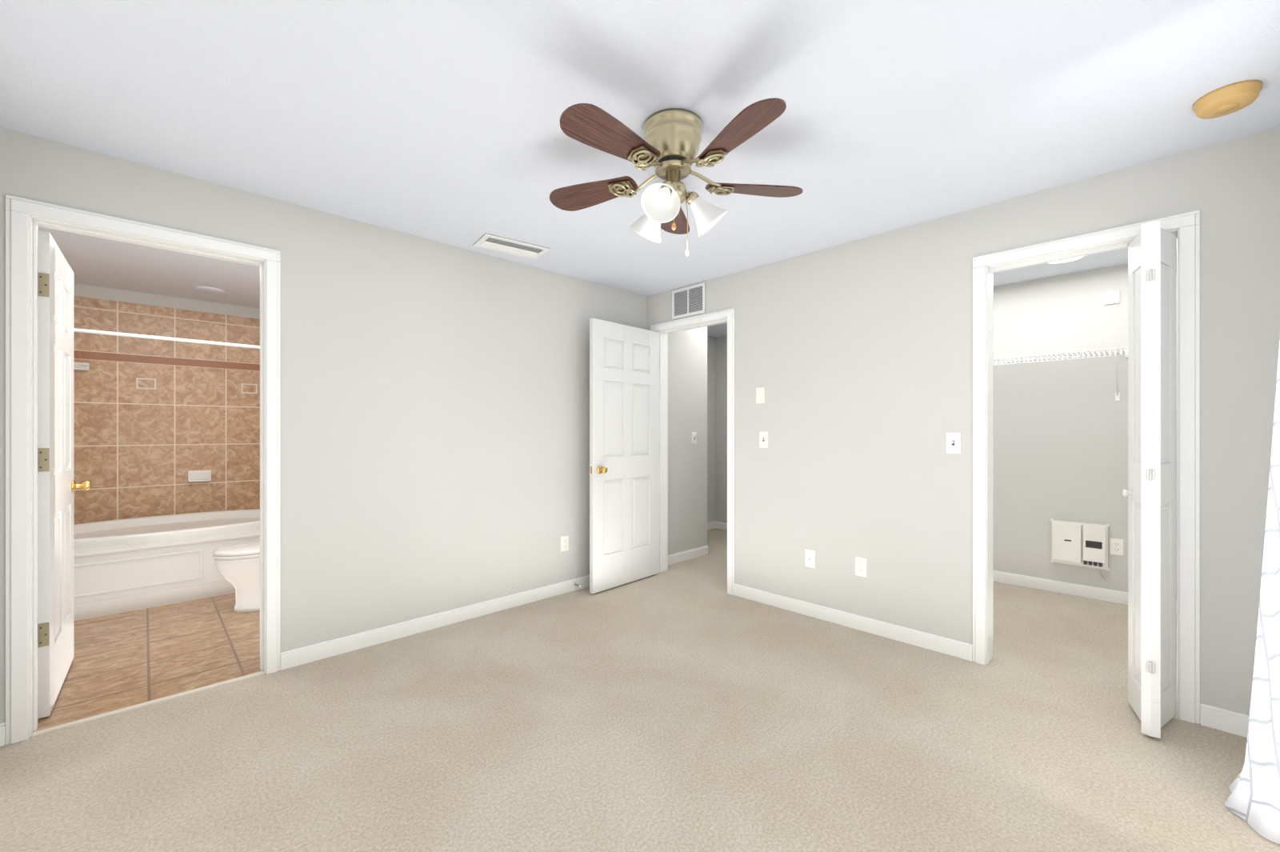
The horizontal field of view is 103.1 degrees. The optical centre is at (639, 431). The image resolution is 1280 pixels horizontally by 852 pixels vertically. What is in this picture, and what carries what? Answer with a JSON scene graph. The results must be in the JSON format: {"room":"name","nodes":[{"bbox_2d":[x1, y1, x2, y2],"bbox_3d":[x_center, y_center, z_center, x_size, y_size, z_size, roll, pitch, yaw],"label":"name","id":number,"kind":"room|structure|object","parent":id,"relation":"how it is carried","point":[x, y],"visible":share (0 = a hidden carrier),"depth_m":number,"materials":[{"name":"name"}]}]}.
{"room":"empty bedroom","nodes":[
{"label":"empty bedroom","id":0,"kind":"room"},
{"bbox_2d":[30,592,263,737],"bbox_3d":[-3.190,1.276,3.502,2.230,0.084,3.020,0,0,-44],"label":"floor","id":1,"kind":"structure","parent":0,"point":[125,659],"depth_m":2.80,"materials":[{"name":"brown tile"}]},
{"bbox_2d":[73,516,259,620],"bbox_3d":[-3.748,1.018,4.072,2.006,0.440,1.200,0,0,-44],"label":"bathtub","id":2,"kind":"object","parent":1,"relation":"on","point":[111,580],"visible":0.28,"depth_m":3.58,"materials":[{"name":"white ceramic"}]},
{"bbox_2d":[212,540,259,612],"bbox_3d":[-2.576,0.840,3.710,0.838,0.797,0.490,0,0,-44],"label":"toilet","id":3,"kind":"object","parent":1,"relation":"on","point":[238,564],"visible":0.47,"depth_m":3.44,"materials":[{"name":"white ceramic"}]},
{"bbox_2d":[73,283,259,319],"bbox_3d":[-3.193,0.018,3.505,2.310,2.440,3.090,0,0,-44],"label":"wall","id":4,"kind":"structure","parent":0,"point":[79,290],"depth_m":4.48,"materials":[{"name":"grey paint"}]},
{"bbox_2d":[73,361,88,371],"bbox_3d":[-4.540,-0.529,4.060,0.180,0.065,0.118,0,0,-44],"label":"caddy shelf","id":5,"kind":"object","parent":4,"relation":"attached to","point":[77,366],"visible":0.44,"depth_m":4.12,"materials":[{"name":"white ceramic"}]},
{"bbox_2d":[73,328,259,348],"bbox_3d":[-3.365,-0.667,3.680,2.010,0.049,0.050,0,0,-44],"label":"shower rail","id":6,"kind":"object","parent":4,"relation":"attached to","point":[75,330],"visible":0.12,"depth_m":3.62,"materials":[{"name":"white metal"}]},
{"bbox_2d":[73,296,259,524],"bbox_3d":[-3.739,-0.147,4.063,2.030,1.900,1.250,0,0,-44],"label":"tile","id":7,"kind":"structure","parent":4,"relation":"attached to","point":[148,413],"depth_m":4.47,"materials":[{"name":"brown tile"}]},
{"bbox_2d":[188,469,211,482],"bbox_3d":[-4.010,0.403,4.628,0.160,0.100,0.049,0,0,-44],"label":"soap dish","id":8,"kind":"object","parent":4,"relation":"attached to","point":[205,475],"visible":1,"depth_m":4.62,"materials":[{"name":"white ceramic"}]},
{"bbox_2d":[0,126,707,723],"bbox_3d":[-1.054,0.018,3.533,4.710,2.440,0.140,0,0,-44],"label":"wall","id":9,"kind":"structure","parent":0,"point":[435,395],"depth_m":3.07,"materials":[{"name":"grey paint"}]},
{"bbox_2d":[37,230,91,719],"bbox_3d":[-2.807,0.183,2.459,0.177,2.085,0.774,0,0,-44],"label":"bathroom door","id":10,"kind":"structure","parent":9,"relation":"in","point":[57,486],"depth_m":2.29,"materials":[{"name":"white paint"}]},
{"bbox_2d":[560,535,568,551],"bbox_3d":[-0.576,0.858,3.897,0.072,0.117,0.009,0,0,-44],"label":"outlet","id":11,"kind":"object","parent":9,"relation":"attached to","point":[564,539],"visible":1,"depth_m":3.89,"materials":[{"name":"white plastic"}]},
{"bbox_2d":[5,194,1199,744],"bbox_3d":[-0.069,0.150,2.193,3.748,2.175,3.469,0,0,-44],"label":"door frame","id":12,"kind":"structure","parent":9,"relation":"attached to","point":[18,210],"depth_m":2.20,"materials":[{"name":"white paint"}]},
{"bbox_2d":[988,232,1177,273],"bbox_3d":[2.114,-0.861,2.476,0.025,0.022,0.693,0,0,-44],"label":"closet track","id":13,"kind":"object","parent":12,"relation":"attached to","point":[1123,245],"depth_m":2.50,"materials":[{"name":"white metal"}]},
{"bbox_2d":[588,317,658,593],"bbox_3d":[-0.096,0.183,4.120,0.774,2.085,0.177,0,0,-44],"label":"entry door","id":14,"kind":"structure","parent":9,"relation":"in","point":[623,469],"depth_m":4.09,"materials":[{"name":"white paint"}]},
{"bbox_2d":[0,575,1249,746],"bbox_3d":[-0.008,1.193,1.940,3.700,0.090,3.600,0,0,-44],"label":"baseboard","id":15,"kind":"structure","parent":9,"relation":"attached to","point":[1221,719],"depth_m":3.04,"materials":[{"name":"white wood"}]},
{"bbox_2d":[692,432,696,443],"bbox_3d":[0.536,0.062,4.977,0.072,0.117,0.017,0,0,-44],"label":"switch","id":16,"kind":"object","parent":9,"relation":"attached to","point":[694,434],"visible":1,"depth_m":4.97,"materials":[{"name":"white plastic"}]},
{"bbox_2d":[0,0,1279,337],"bbox_3d":[-0.398,-1.252,3.699,7.000,0.100,6.940,0,0,-44],"label":"ceiling","id":17,"kind":"structure","parent":0,"point":[434,120],"depth_m":1.83,"materials":[{"name":"white paint"}]},
{"bbox_2d":[194,286,224,294],"bbox_3d":[-3.637,-1.192,4.295,0.200,0.020,0.200,0,0,-44],"label":"recessed light","id":18,"kind":"object","parent":17,"relation":"in","point":[208,290],"visible":1,"depth_m":4.26,"materials":[{"name":"white paint"}]},
{"bbox_2d":[472,232,550,259],"bbox_3d":[-0.831,-1.196,3.297,0.430,0.012,0.235,0,0,-37],"label":"ceiling vent","id":19,"kind":"object","parent":17,"relation":"in","point":[490,242],"visible":1,"depth_m":3.28,"materials":[{"name":"white metal"}]},
{"bbox_2d":[549,97,803,256],"bbox_3d":[0.115,-0.945,1.969,1.042,0.515,1.063,0,0,-44],"label":"ceiling fan","id":20,"kind":"object","parent":17,"relation":"hanging from","point":[671,144],"depth_m":1.91,"materials":[{"name":"brown wood"}]},
{"bbox_2d":[1048,256,1083,263],"bbox_3d":[2.902,-1.190,3.469,0.220,0.024,0.220,0,0,-44],"label":"recessed light","id":21,"kind":"object","parent":17,"relation":"in","point":[1078,258],"visible":0.29,"depth_m":3.50,"materials":[{"name":"white"}]},
{"bbox_2d":[1192,80,1262,119],"bbox_3d":[2.098,-1.178,1.817,0.164,0.048,0.164,0,0,-44],"label":"smoke detector","id":22,"kind":"object","parent":17,"relation":"attached to","point":[1230,98],"visible":1,"depth_m":1.79,"materials":[{"name":"brown plastic"}]},
{"bbox_2d":[0,528,1279,851],"bbox_3d":[0.571,1.278,3.108,6.440,0.080,4.740,0,0,-44],"label":"floor","id":23,"kind":"structure","parent":0,"point":[669,710],"depth_m":1.99,"materials":[{"name":"beige carpet"}]},
{"bbox_2d":[31,670,264,737],"bbox_3d":[-2.200,1.244,2.335,0.768,0.029,0.034,0,0,-44],"label":"threshold","id":24,"kind":"object","parent":23,"relation":"on","point":[98,717],"visible":0.56,"depth_m":2.28,"materials":[{"name":"beige wood"}]},
{"bbox_2d":[707,336,727,523],"bbox_3d":[1.100,0.018,5.414,2.460,2.440,2.060,0,0,-44],"label":"wall","id":25,"kind":"structure","parent":0,"point":[717,347],"depth_m":6.46,"materials":[{"name":"grey paint"}]},
{"bbox_2d":[646,126,1279,715],"bbox_3d":[1.414,0.018,3.232,0.140,2.440,3.740,0,0,-44],"label":"wall","id":26,"kind":"structure","parent":0,"point":[861,350],"depth_m":2.90,"materials":[{"name":"grey paint"}]},
{"bbox_2d":[672,282,705,319],"bbox_3d":[0.396,-1.067,4.167,0.010,0.240,0.350,0,0,-44],"label":"air vent","id":27,"kind":"object","parent":26,"relation":"in","point":[690,301],"visible":1,"depth_m":4.16,"materials":[{"name":"white metal"}]},
{"bbox_2d":[756,387,764,403],"bbox_3d":[0.872,-0.262,3.681,0.008,0.117,0.072,0,0,-44],"label":"switch","id":28,"kind":"object","parent":26,"relation":"attached to","point":[760,391],"visible":1,"depth_m":3.68,"materials":[{"name":"white plastic"}]},
{"bbox_2d":[759,431,767,447],"bbox_3d":[0.888,0.058,3.658,0.017,0.117,0.072,0,0,-44],"label":"switch","id":29,"kind":"object","parent":26,"relation":"attached to","point":[763,435],"visible":1,"depth_m":3.66,"materials":[{"name":"white plastic"}]},
{"bbox_2d":[804,548,815,568],"bbox_3d":[1.140,0.853,3.406,0.009,0.117,0.072,0,0,-44],"label":"jack","id":30,"kind":"object","parent":26,"relation":"attached to","point":[810,555],"visible":1,"depth_m":3.40,"materials":[{"name":"white plastic"}]},
{"bbox_2d":[855,556,867,577],"bbox_3d":[1.375,0.843,3.165,0.009,0.117,0.072,0,0,-44],"label":"outlet","id":31,"kind":"object","parent":26,"relation":"attached to","point":[861,563],"visible":1,"depth_m":3.16,"materials":[{"name":"white plastic"}]},
{"bbox_2d":[946,432,960,453],"bbox_3d":[1.726,0.063,2.800,0.017,0.117,0.072,0,0,-44],"label":"switch","id":32,"kind":"object","parent":26,"relation":"attached to","point":[953,439],"visible":1,"depth_m":2.80,"materials":[{"name":"white plastic"}]},
{"bbox_2d":[1122,220,1177,738],"bbox_3d":[2.158,0.180,2.154,0.346,2.085,0.170,0,0,-44],"label":"bifold closet door","id":33,"kind":"structure","parent":26,"relation":"in","point":[1151,492],"depth_m":2.12,"materials":[{"name":"white paint"}]},
{"bbox_2d":[993,255,1176,599],"bbox_3d":[2.461,0.018,3.570,1.830,2.440,2.480,0,0,-44],"label":"wall","id":34,"kind":"structure","parent":0,"point":[1061,430],"depth_m":3.89,"materials":[{"name":"grey paint"}]},
{"bbox_2d":[668,520,1176,613],"bbox_3d":[1.735,1.193,4.370,1.910,0.090,4.160,0,0,-44],"label":"baseboard","id":35,"kind":"structure","parent":34,"relation":"attached to","point":[1052,586],"depth_m":3.97,"materials":[{"name":"white paint"}]},
{"bbox_2d":[993,347,1127,400],"bbox_3d":[2.724,-0.402,4.189,0.308,0.360,1.890,0,0,-44],"label":"closet shelf","id":36,"kind":"object","parent":34,"relation":"attached to","point":[996,360],"visible":0.38,"depth_m":3.67,"materials":[{"name":"white metal"}]},
{"bbox_2d":[1050,518,1110,580],"bbox_3d":[3.279,0.878,3.796,0.064,0.412,0.344,0,0,-44],"label":"panel","id":37,"kind":"object","parent":34,"relation":"attached to","point":[1081,544],"visible":1,"depth_m":3.78,"materials":[{"name":"white plastic"}]},
{"bbox_2d":[1104,290,1119,304],"bbox_3d":[3.423,-0.972,3.685,0.012,0.090,0.080,0,0,-44],"label":"switch","id":38,"kind":"object","parent":34,"relation":"attached to","point":[1111,297],"visible":1,"depth_m":3.68,"materials":[{"name":"white plastic"}]},
{"bbox_2d":[1109,538,1123,555],"bbox_3d":[3.442,0.833,3.668,0.009,0.117,0.072,0,0,-44],"label":"closet outlet","id":39,"kind":"object","parent":34,"relation":"attached to","point":[1116,546],"visible":1,"depth_m":3.67,"materials":[{"name":"white plastic"}]},
{"bbox_3d":[1.248,0.018,0.554,3.840,2.440,0.140,0,0,-44],"label":"wall","id":40,"kind":"structure","parent":0,"visible":0},
{"bbox_2d":[1224,338,1279,843],"bbox_3d":[2.068,0.125,1.608,0.309,2.214,0.331,0,0,14],"label":"curtain","id":41,"kind":"object","parent":40,"relation":"attached to","point":[1254,798],"visible":1,"depth_m":1.61,"materials":[{"name":"fabric"}]}
]}

